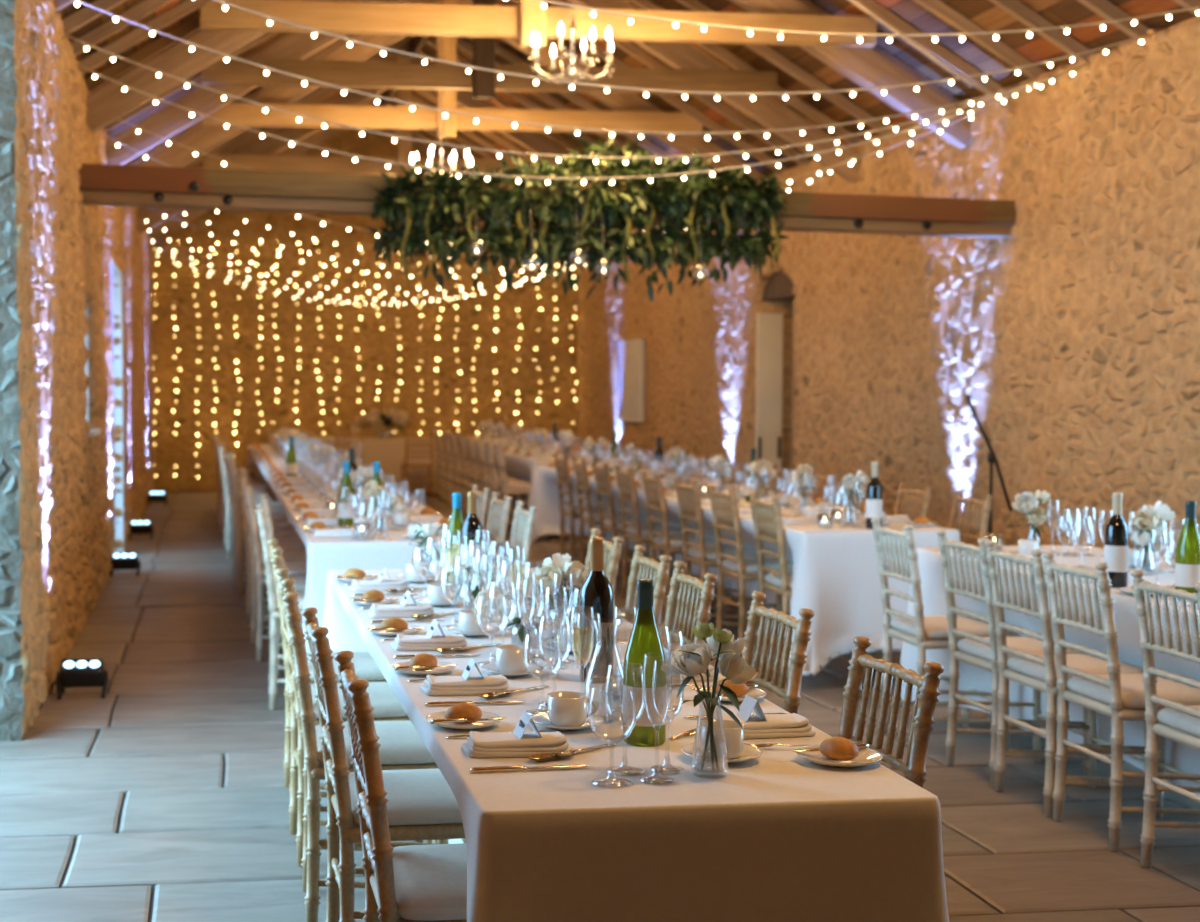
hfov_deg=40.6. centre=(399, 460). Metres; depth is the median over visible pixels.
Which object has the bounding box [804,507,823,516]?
cup
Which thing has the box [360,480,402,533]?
flower arrangement
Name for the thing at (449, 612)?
spoon
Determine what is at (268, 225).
string
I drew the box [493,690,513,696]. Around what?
bowl
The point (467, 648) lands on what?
bowl
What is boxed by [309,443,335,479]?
flower arrangement
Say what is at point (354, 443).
chair
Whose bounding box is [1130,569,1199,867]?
chair
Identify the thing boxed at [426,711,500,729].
plate
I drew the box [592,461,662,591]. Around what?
chair
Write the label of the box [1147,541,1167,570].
water goblet
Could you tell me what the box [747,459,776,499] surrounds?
flower arrangement
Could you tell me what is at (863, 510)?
bread roll
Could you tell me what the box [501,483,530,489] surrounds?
seat cushion
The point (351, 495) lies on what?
wine glass
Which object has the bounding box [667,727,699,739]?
spoon
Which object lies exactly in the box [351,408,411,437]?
flower arrangement
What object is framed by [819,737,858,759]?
bread roll
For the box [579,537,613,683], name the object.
wine bottle
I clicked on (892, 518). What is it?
napkin
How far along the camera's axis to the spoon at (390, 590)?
5.40 m
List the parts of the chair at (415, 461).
leg, post, seat frame, rail, rail, rail, leg, post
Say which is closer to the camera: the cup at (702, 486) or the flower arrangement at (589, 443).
the cup at (702, 486)
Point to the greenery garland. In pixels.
(624, 213)
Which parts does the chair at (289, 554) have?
post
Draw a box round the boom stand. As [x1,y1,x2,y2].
[965,394,1012,539]
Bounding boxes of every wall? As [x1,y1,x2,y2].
[0,0,154,740]
[152,128,577,491]
[576,17,1199,560]
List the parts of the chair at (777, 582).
post, rail, rail, rail, rail, seat frame, post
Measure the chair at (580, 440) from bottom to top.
0.903 m
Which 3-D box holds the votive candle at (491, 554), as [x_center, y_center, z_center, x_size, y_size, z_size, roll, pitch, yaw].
[0.314,0.379,6.034,0.072,0.070,0.071,0,3,-7]
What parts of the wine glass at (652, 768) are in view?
stem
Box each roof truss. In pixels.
[86,0,971,148]
[105,0,860,182]
[135,0,768,183]
[136,53,665,233]
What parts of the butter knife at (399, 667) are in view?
blade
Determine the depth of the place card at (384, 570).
5.46 m
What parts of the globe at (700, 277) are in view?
glass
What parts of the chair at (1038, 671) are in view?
post, rail, rail, rail, rail, seat frame, post, leg, leg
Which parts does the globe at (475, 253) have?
glass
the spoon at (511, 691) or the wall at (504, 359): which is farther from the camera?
the wall at (504, 359)
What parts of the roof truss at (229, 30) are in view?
king post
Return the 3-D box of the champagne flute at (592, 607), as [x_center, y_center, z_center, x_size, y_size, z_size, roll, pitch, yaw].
[0.390,0.425,3.427,0.062,0.225,0.062,0,3,-4]
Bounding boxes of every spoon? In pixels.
[385,588,426,592]
[400,587,426,591]
[411,613,454,618]
[419,612,458,617]
[435,646,488,652]
[452,643,500,651]
[479,688,537,698]
[493,685,548,696]
[528,747,600,761]
[550,744,615,758]
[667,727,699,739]
[683,730,699,736]
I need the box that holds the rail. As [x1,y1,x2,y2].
[175,237,381,240]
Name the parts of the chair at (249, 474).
post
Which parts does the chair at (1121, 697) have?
post, rail, rail, rail, rail, post, seat frame, leg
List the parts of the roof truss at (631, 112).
king post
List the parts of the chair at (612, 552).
post, rail, post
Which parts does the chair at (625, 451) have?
post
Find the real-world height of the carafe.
0.206 m
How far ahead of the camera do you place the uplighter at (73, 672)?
7.44 m
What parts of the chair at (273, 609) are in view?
post, post, seat frame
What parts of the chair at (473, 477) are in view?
post, post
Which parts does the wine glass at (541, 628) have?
stem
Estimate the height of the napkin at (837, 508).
0.034 m
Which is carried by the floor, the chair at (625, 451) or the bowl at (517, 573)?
the chair at (625, 451)
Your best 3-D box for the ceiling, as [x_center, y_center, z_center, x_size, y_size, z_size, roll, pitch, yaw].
[1.203,-3.114,8.060,6.942,2.115,28.600,0,3,-7]
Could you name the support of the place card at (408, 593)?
on the napkin at (391, 610)
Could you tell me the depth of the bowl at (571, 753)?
3.00 m
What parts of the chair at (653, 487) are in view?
post, rail, rail, rail, rail, post, seat frame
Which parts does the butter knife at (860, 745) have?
blade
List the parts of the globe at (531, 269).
glass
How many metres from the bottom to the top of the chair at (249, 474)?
0.903 m
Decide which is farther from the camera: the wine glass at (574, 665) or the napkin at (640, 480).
the napkin at (640, 480)
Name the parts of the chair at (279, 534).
post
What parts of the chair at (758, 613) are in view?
post, rail, rail, post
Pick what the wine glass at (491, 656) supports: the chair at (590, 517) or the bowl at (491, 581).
the bowl at (491, 581)
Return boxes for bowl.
[356,503,374,524]
[367,496,382,520]
[375,431,392,437]
[385,589,399,592]
[400,589,413,591]
[411,615,426,618]
[412,547,437,577]
[425,537,446,570]
[435,648,453,652]
[440,568,468,602]
[446,530,460,568]
[451,536,467,566]
[452,647,469,651]
[453,557,477,594]
[468,540,485,565]
[475,530,489,563]
[475,549,492,592]
[475,596,508,635]
[479,692,500,698]
[482,554,500,589]
[488,542,510,575]
[488,581,516,625]
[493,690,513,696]
[497,546,521,575]
[501,560,520,597]
[509,549,525,582]
[516,573,535,623]
[522,580,543,620]
[523,633,562,680]
[528,753,554,761]
[538,615,570,666]
[544,587,567,630]
[550,751,574,758]
[553,573,572,622]
[570,607,593,665]
[572,589,579,630]
[575,613,601,661]
[588,686,635,743]
[604,664,645,726]
[613,606,636,664]
[643,654,671,725]
[652,660,683,719]
[667,625,670,653]
[832,493,849,513]
[1047,500,1059,530]
[1061,513,1082,536]
[1062,508,1081,535]
[1071,525,1095,551]
[1072,516,1092,545]
[1149,530,1166,560]
[1165,540,1174,568]
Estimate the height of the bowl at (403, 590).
0.009 m
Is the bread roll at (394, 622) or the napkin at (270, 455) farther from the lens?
the napkin at (270, 455)
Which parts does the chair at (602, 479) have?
post, rail, rail, rail, post, seat frame, leg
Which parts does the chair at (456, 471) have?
post, post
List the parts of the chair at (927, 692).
post, rail, rail, post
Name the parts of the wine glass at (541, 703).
stem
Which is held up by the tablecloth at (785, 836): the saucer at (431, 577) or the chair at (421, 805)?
the saucer at (431, 577)
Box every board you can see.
[366,36,428,129]
[616,339,644,422]
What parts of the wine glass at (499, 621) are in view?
stem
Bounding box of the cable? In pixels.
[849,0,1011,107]
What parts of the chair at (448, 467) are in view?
post, post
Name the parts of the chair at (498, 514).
rail, post, rail, rail, post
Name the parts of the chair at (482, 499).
post, rail, post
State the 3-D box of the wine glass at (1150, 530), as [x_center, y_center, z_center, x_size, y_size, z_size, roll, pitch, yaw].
[2.614,0.338,5.521,0.062,0.200,0.062,0,3,-10]
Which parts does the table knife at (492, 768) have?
blade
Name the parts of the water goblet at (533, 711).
stem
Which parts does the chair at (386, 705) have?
rail, post, rail, rail, post, rail, seat frame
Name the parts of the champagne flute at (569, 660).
stem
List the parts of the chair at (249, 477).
post, post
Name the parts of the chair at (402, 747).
post, post, seat frame, leg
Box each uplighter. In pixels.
[50,658,108,699]
[109,552,140,575]
[129,520,153,538]
[147,491,167,505]
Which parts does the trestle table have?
leg frame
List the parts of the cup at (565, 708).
handle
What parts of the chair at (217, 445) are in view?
post, post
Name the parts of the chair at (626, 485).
post, rail, rail, rail, rail, post, seat frame, leg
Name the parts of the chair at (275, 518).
post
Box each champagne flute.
[379,490,391,540]
[446,530,461,598]
[473,530,491,598]
[475,549,493,625]
[509,549,526,626]
[516,573,537,663]
[550,573,574,662]
[570,607,595,712]
[610,606,636,711]
[639,654,673,783]
[852,483,863,527]
[1047,500,1059,554]
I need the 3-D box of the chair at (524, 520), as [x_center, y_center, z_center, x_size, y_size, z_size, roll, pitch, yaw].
[0.384,0.648,7.415,0.448,0.903,0.393,0,3,-6]
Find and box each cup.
[297,465,309,471]
[302,469,314,476]
[307,474,318,481]
[313,479,326,486]
[319,485,334,493]
[326,491,337,500]
[354,517,374,528]
[355,507,359,516]
[390,512,408,523]
[406,562,428,579]
[407,523,424,535]
[427,583,456,602]
[459,609,490,632]
[481,571,503,589]
[489,552,492,562]
[495,644,531,672]
[501,441,507,445]
[508,594,540,615]
[511,443,518,447]
[522,445,531,449]
[534,447,543,452]
[547,450,556,455]
[547,691,597,726]
[555,624,579,649]
[575,452,586,456]
[616,664,623,693]
[635,472,647,479]
[662,478,674,485]
[678,475,689,482]
[690,483,705,490]
[700,720,743,759]
[703,480,718,488]
[722,490,739,497]
[737,487,745,495]
[760,498,772,502]
[775,494,791,503]
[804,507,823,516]
[819,502,833,512]
[865,512,885,522]
[1018,540,1038,553]
[1100,555,1130,567]
[1128,548,1139,563]
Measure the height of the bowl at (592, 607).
0.127 m
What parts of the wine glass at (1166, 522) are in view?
stem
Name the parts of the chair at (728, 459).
post, post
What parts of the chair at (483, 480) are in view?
post, post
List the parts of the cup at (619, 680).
handle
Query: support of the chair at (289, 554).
on the floor
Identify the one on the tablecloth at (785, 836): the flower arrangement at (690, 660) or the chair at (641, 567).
the flower arrangement at (690, 660)
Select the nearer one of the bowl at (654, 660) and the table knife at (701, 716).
the bowl at (654, 660)
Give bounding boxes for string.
[64,34,1053,163]
[74,0,1064,139]
[77,62,1089,183]
[103,134,865,242]
[118,108,985,182]
[135,213,664,288]
[145,235,574,300]
[148,229,653,293]
[148,243,580,303]
[151,250,561,304]
[152,208,664,276]
[180,209,685,270]
[215,0,1154,100]
[216,178,811,255]
[505,0,1199,42]
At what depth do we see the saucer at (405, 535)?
7.27 m
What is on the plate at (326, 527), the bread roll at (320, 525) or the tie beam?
the bread roll at (320, 525)
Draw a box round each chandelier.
[410,0,472,174]
[528,0,615,83]
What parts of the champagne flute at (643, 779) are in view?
stem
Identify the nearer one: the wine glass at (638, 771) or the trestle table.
the wine glass at (638, 771)
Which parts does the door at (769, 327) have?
panel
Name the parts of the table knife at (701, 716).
blade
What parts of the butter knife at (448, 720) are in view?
blade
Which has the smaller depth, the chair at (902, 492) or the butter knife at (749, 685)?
the butter knife at (749, 685)
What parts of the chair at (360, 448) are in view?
post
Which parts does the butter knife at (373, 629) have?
blade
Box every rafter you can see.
[54,0,73,11]
[62,0,126,34]
[71,0,172,56]
[79,0,211,74]
[85,15,199,91]
[107,0,333,131]
[107,0,346,137]
[124,0,416,164]
[136,0,417,164]
[139,55,395,210]
[148,93,379,230]
[148,98,375,234]
[150,105,371,239]
[152,128,347,243]
[183,35,413,167]
[192,41,408,167]
[386,102,591,232]
[389,129,582,245]
[391,94,606,230]
[395,90,511,158]
[412,130,562,225]
[413,89,564,182]
[419,47,625,184]
[426,36,658,182]
[456,37,681,186]
[495,2,764,176]
[495,42,709,186]
[511,0,787,174]
[550,0,809,165]
[630,0,862,146]
[677,0,893,135]
[730,0,918,123]
[799,0,961,103]
[857,0,1003,92]
[914,0,1046,79]
[989,0,1095,62]
[1077,0,1148,40]
[1174,0,1199,17]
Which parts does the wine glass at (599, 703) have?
stem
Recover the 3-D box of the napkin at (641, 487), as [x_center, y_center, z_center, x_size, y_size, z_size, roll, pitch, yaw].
[1.701,0.175,10.710,0.202,0.034,0.106,0,3,-9]
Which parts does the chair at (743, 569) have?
post, rail, rail, rail, rail, post, seat frame, leg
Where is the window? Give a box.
[85,305,100,435]
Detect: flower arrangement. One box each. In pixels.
[279,428,287,447]
[282,429,295,445]
[285,429,305,454]
[294,435,309,462]
[307,442,327,472]
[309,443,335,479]
[326,451,348,490]
[337,465,369,505]
[350,466,380,515]
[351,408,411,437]
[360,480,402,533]
[410,522,445,569]
[447,561,501,609]
[472,584,552,648]
[480,420,492,437]
[490,422,506,440]
[512,423,526,446]
[521,553,589,639]
[532,428,550,451]
[557,430,574,457]
[583,436,609,463]
[625,442,646,476]
[661,623,757,778]
[667,446,697,483]
[707,455,732,491]
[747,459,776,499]
[788,464,815,514]
[835,470,869,525]
[1012,490,1053,549]
[1129,501,1175,574]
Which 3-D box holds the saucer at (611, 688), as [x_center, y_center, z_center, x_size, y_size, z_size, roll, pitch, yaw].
[0.526,0.521,3.604,0.150,0.017,0.150,0,3,-8]
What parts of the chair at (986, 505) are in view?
leg, post, rail, rail, post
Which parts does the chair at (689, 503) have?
post, rail, rail, rail, rail, post, seat frame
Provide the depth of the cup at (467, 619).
4.45 m
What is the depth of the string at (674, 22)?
7.21 m
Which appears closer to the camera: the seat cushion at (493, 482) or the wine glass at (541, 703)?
the wine glass at (541, 703)
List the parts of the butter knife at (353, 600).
blade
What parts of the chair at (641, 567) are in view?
rail, post, rail, post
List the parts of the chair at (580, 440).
post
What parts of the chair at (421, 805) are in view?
rail, post, rail, rail, rail, post, seat frame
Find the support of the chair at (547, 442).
on the floor
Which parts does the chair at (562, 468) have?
post, post, seat frame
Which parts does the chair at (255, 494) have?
post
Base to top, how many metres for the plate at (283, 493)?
0.016 m
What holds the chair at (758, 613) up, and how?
on the floor
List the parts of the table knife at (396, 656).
blade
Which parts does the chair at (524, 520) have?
post, rail, rail, post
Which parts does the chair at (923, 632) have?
post, rail, rail, rail, rail, post, seat frame, leg, leg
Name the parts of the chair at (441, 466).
post, post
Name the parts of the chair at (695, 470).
post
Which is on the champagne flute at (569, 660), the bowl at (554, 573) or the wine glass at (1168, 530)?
the bowl at (554, 573)
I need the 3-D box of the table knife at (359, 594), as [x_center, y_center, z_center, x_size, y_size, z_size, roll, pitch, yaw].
[-0.048,0.444,5.317,0.225,0.008,0.020,0,3,-5]
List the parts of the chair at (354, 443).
post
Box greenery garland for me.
[364,129,791,301]
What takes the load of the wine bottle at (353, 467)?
on the tablecloth at (324, 554)
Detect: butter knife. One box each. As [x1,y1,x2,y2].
[335,576,375,578]
[351,598,398,601]
[369,628,424,631]
[395,665,456,670]
[430,717,506,723]
[625,641,681,645]
[692,684,757,689]
[793,743,868,751]
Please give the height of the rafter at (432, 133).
1.896 m
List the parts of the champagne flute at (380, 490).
stem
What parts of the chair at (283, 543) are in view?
post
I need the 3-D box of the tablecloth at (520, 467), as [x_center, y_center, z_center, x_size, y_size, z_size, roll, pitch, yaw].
[1.322,0.204,17.749,0.930,0.691,5.688,0,3,-7]
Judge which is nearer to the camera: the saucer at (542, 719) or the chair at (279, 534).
the saucer at (542, 719)
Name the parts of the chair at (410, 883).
rail, post, rail, rail, rail, post, seat frame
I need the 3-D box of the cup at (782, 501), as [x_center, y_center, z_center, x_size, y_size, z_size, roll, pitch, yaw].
[2.225,0.224,9.286,0.094,0.062,0.082,-1,3,-22]
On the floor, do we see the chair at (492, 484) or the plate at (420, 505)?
the chair at (492, 484)
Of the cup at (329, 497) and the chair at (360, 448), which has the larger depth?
the chair at (360, 448)
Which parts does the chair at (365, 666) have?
post, post, seat frame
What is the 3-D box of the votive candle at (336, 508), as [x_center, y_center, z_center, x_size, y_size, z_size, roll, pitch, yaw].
[-0.369,0.250,8.739,0.072,0.070,0.071,0,3,-7]
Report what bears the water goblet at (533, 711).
on the tablecloth at (785, 836)
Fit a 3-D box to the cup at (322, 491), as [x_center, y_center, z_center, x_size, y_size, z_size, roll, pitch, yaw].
[-0.470,0.183,10.147,0.094,0.062,0.082,-2,3,-36]
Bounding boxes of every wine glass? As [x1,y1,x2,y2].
[339,491,350,526]
[350,495,362,539]
[367,496,382,538]
[425,537,446,595]
[451,536,467,595]
[453,557,477,623]
[467,540,485,601]
[482,554,501,622]
[488,542,510,601]
[488,581,516,658]
[500,560,520,631]
[522,580,544,657]
[523,562,547,630]
[538,615,570,705]
[543,587,567,668]
[572,589,579,667]
[575,613,601,705]
[604,664,645,774]
[650,660,683,772]
[667,625,670,719]
[788,479,801,515]
[837,487,851,526]
[1057,516,1072,563]
[1062,508,1081,556]
[1072,516,1092,567]
[1080,510,1096,555]
[1146,522,1167,573]
[1149,530,1166,583]
[1165,530,1174,586]
[1168,521,1175,572]
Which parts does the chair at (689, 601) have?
post, rail, rail, post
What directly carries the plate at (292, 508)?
on the tablecloth at (324, 554)
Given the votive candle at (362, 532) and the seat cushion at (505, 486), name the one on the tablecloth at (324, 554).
the votive candle at (362, 532)
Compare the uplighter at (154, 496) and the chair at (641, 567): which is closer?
the chair at (641, 567)
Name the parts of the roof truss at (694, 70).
king post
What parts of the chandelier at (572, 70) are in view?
candle bulb, candle bulb, arm, arm, candle bulb, candle bulb, arm, chain, arm, candle bulb, arm, candle bulb, arm, arm, candle bulb, candle bulb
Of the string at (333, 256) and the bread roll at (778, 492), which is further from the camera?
the string at (333, 256)
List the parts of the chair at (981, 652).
post, rail, rail, rail, rail, seat frame, post, leg, leg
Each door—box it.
[109,260,123,552]
[755,313,782,492]
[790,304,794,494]
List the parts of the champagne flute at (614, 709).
stem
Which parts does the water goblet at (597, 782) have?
stem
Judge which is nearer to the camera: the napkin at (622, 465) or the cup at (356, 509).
the cup at (356, 509)
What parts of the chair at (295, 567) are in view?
post, post, seat frame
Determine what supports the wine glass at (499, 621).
on the tablecloth at (785, 836)
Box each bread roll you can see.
[275,472,284,476]
[278,477,286,481]
[281,482,292,486]
[287,488,295,493]
[292,495,303,500]
[295,502,309,508]
[303,511,317,517]
[310,521,324,528]
[345,568,365,578]
[362,590,384,602]
[380,617,407,631]
[385,486,393,490]
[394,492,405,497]
[405,500,417,505]
[409,653,436,670]
[420,508,433,514]
[439,517,449,524]
[445,703,481,723]
[660,636,669,649]
[712,679,748,696]
[775,491,787,495]
[815,498,827,503]
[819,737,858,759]
[860,507,865,512]
[914,517,929,523]
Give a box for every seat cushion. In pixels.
[237,470,254,474]
[243,522,293,530]
[249,483,266,489]
[251,488,264,491]
[252,492,268,496]
[253,497,272,501]
[254,502,283,509]
[255,508,282,514]
[256,515,287,521]
[258,530,300,539]
[259,539,305,549]
[260,549,306,562]
[261,561,306,576]
[275,591,304,610]
[288,575,306,590]
[307,651,385,681]
[311,682,406,718]
[315,721,434,764]
[334,769,461,824]
[374,843,466,920]
[402,459,430,463]
[462,470,496,475]
[471,473,506,478]
[480,476,517,481]
[490,479,529,485]
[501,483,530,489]
[563,504,609,513]
[583,511,633,520]
[603,518,661,528]
[626,526,688,536]
[654,535,715,547]
[687,546,756,560]
[722,558,792,573]
[764,572,792,588]
[890,616,989,639]
[957,636,1086,660]
[1007,654,1142,680]
[1067,674,1199,708]
[1157,705,1199,736]
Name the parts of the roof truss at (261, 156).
king post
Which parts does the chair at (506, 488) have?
post, post, seat frame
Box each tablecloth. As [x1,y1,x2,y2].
[246,445,484,651]
[308,437,446,493]
[322,567,948,921]
[444,440,609,510]
[531,466,959,675]
[900,545,1199,795]
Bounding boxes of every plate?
[280,492,303,495]
[285,499,309,502]
[289,507,315,510]
[295,516,324,520]
[302,526,333,531]
[333,574,376,582]
[349,597,397,605]
[367,625,421,635]
[392,661,454,675]
[403,504,423,506]
[413,513,441,515]
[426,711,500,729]
[430,522,447,526]
[579,612,625,619]
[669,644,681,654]
[696,685,766,702]
[796,744,882,767]
[853,511,865,515]
[906,521,937,526]
[1117,587,1161,595]
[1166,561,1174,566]
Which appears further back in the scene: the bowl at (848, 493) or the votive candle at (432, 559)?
the bowl at (848, 493)
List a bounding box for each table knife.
[352,593,417,595]
[370,620,444,623]
[394,654,479,658]
[425,701,525,705]
[469,765,589,772]
[683,713,785,717]
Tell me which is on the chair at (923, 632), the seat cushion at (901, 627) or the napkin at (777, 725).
the seat cushion at (901, 627)
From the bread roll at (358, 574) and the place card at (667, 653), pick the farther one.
the bread roll at (358, 574)
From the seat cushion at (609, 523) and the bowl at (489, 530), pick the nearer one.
the bowl at (489, 530)
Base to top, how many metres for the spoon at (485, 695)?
0.010 m
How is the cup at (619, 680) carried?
on the saucer at (611, 688)
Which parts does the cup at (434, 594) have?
handle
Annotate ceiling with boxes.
[58,0,1196,188]
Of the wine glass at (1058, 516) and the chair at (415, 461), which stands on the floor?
the chair at (415, 461)
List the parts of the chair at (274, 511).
post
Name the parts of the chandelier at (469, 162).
chain, candle bulb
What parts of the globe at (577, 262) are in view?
glass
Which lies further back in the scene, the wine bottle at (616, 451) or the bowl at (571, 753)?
the wine bottle at (616, 451)
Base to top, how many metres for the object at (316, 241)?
3.300 m
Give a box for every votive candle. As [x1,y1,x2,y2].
[326,500,337,512]
[354,522,369,537]
[414,557,433,574]
[483,552,492,564]
[699,484,708,495]
[817,513,831,528]
[831,509,845,523]
[985,533,1002,550]
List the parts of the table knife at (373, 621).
blade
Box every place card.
[379,568,391,581]
[401,590,417,605]
[426,619,445,638]
[462,658,484,679]
[511,563,525,575]
[513,711,541,738]
[663,647,671,657]
[736,695,767,721]
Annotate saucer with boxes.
[347,527,377,530]
[387,522,415,526]
[396,575,437,582]
[401,533,423,538]
[417,597,462,605]
[447,625,499,636]
[481,663,542,676]
[486,585,509,592]
[532,712,603,729]
[545,641,579,652]
[600,683,622,696]
[681,742,761,762]
[779,502,796,505]
[862,521,892,525]
[1009,551,1043,554]
[1090,568,1131,572]
[1130,561,1142,566]
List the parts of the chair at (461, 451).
post, post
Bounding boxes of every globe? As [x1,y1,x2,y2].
[468,215,485,256]
[523,209,540,271]
[569,208,586,265]
[595,221,612,275]
[691,220,709,279]
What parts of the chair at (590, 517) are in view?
post, post, seat frame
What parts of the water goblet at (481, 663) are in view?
stem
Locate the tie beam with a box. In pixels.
[78,163,1015,238]
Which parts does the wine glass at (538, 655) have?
stem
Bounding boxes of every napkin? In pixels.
[258,451,277,453]
[260,454,279,456]
[261,457,282,459]
[264,460,285,463]
[266,463,285,466]
[269,467,285,470]
[272,471,285,475]
[275,475,301,480]
[278,480,306,485]
[283,486,313,491]
[288,492,319,498]
[293,499,325,505]
[299,508,335,514]
[304,517,337,524]
[312,528,354,536]
[349,579,409,591]
[368,603,434,617]
[392,633,467,650]
[394,506,425,512]
[409,516,442,522]
[421,674,510,695]
[436,526,447,534]
[462,731,569,757]
[504,573,537,585]
[506,449,524,452]
[517,452,537,454]
[529,454,550,457]
[541,596,579,609]
[614,479,642,483]
[614,625,632,640]
[620,464,634,468]
[638,484,669,489]
[640,468,653,472]
[664,473,681,477]
[666,491,699,496]
[667,665,718,681]
[689,478,708,482]
[700,498,719,504]
[713,713,815,738]
[719,483,739,488]
[738,507,770,513]
[760,490,774,495]
[781,517,816,524]
[791,497,812,502]
[834,505,859,511]
[885,515,910,521]
[999,555,1045,564]
[1074,572,1132,582]
[1139,551,1162,560]
[1170,598,1198,606]
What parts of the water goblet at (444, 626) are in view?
stem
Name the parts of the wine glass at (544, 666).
stem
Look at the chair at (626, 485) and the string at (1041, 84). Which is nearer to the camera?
the string at (1041, 84)
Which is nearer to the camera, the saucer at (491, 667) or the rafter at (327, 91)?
the saucer at (491, 667)
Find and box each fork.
[407,679,424,681]
[446,730,545,738]
[667,684,711,687]
[744,743,807,747]
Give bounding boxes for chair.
[211,435,252,520]
[212,437,255,525]
[213,439,258,530]
[215,434,254,476]
[216,444,264,543]
[218,446,268,550]
[220,441,266,521]
[220,449,272,558]
[224,456,282,575]
[227,459,287,586]
[228,452,283,551]
[229,463,293,597]
[235,473,305,625]
[239,468,300,590]
[239,479,306,642]
[244,486,306,661]
[255,503,304,709]
[258,494,306,683]
[267,538,386,789]
[270,556,422,866]
[281,578,447,921]
[301,607,465,921]
[334,650,466,921]
[335,428,363,467]
[351,439,357,461]
[355,441,363,466]
[401,428,434,498]
[433,429,468,503]
[440,431,477,507]
[448,432,487,511]
[455,434,497,515]
[463,435,506,509]
[471,484,489,532]
[473,437,518,524]
[482,439,529,518]
[484,492,511,567]
[493,441,530,535]
[507,501,536,567]
[532,430,540,442]
[542,431,551,444]
[553,454,616,560]
[572,457,633,572]
[575,435,587,451]
[585,529,623,597]
[591,437,600,453]
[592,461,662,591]
[603,439,612,455]
[614,466,690,597]
[619,441,630,464]
[623,545,671,630]
[641,471,724,618]
[662,561,716,644]
[674,478,756,618]
[686,453,704,477]
[708,484,792,656]
[710,458,731,483]
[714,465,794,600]
[739,460,748,486]
[742,591,814,713]
[746,470,833,608]
[749,492,848,679]
[837,636,943,787]
[852,476,882,509]
[871,518,1010,748]
[877,490,992,658]
[894,483,932,520]
[936,530,1087,786]
[984,540,1146,816]
[1043,551,1199,851]
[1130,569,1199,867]
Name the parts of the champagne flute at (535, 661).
stem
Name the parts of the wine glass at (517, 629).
stem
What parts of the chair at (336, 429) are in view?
post, rail, post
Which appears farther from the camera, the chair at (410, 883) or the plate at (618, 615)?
the plate at (618, 615)
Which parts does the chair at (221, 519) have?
post, post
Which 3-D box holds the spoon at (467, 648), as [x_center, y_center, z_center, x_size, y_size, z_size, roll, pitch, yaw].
[0.205,0.494,4.250,0.038,0.010,0.190,2,4,42]
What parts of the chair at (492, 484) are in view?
post, post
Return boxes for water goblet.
[356,503,374,540]
[402,494,418,529]
[412,547,437,599]
[440,568,468,627]
[475,596,508,665]
[497,546,521,597]
[523,633,562,714]
[533,567,557,625]
[588,686,635,786]
[667,630,683,710]
[784,485,799,516]
[832,493,849,527]
[1061,513,1082,554]
[1071,525,1095,570]
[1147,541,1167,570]
[1165,540,1174,587]
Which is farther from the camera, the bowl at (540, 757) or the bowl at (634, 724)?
the bowl at (540, 757)
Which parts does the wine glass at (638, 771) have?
stem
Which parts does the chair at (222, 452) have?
post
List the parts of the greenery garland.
trailing stem, trailing stem, trailing stem, trailing stem, trailing stem, hanging rail, trailing stem, trailing stem, trailing stem, trailing stem, trailing stem, trailing stem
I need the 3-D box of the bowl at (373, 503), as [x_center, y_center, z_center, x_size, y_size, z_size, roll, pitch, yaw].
[-0.154,0.238,7.196,0.085,0.100,0.085,0,3,-4]
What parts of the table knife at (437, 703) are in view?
blade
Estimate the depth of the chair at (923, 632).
6.40 m
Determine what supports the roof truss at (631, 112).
attached to the wall at (1072, 336)
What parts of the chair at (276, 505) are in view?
post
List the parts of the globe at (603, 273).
glass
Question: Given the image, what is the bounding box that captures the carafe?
[584,619,622,721]
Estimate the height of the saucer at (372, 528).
0.017 m
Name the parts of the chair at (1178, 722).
post, rail, rail, rail, rail, seat frame, post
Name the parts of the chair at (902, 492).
post, rail, post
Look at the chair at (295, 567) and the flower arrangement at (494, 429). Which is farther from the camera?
the flower arrangement at (494, 429)
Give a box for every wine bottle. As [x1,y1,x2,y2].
[286,436,296,475]
[338,461,354,525]
[349,448,357,497]
[368,462,384,525]
[445,492,463,583]
[461,492,482,585]
[551,423,558,454]
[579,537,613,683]
[610,432,619,471]
[623,579,666,746]
[654,437,664,478]
[746,448,759,501]
[866,462,882,528]
[1104,493,1128,587]
[1175,501,1199,592]
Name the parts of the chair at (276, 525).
post, post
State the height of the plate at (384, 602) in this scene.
0.016 m
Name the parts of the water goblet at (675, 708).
stem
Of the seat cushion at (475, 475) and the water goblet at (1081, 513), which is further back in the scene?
the seat cushion at (475, 475)
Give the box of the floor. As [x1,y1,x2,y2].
[0,492,1199,921]
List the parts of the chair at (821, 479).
post, rail, post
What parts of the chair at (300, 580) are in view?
post, post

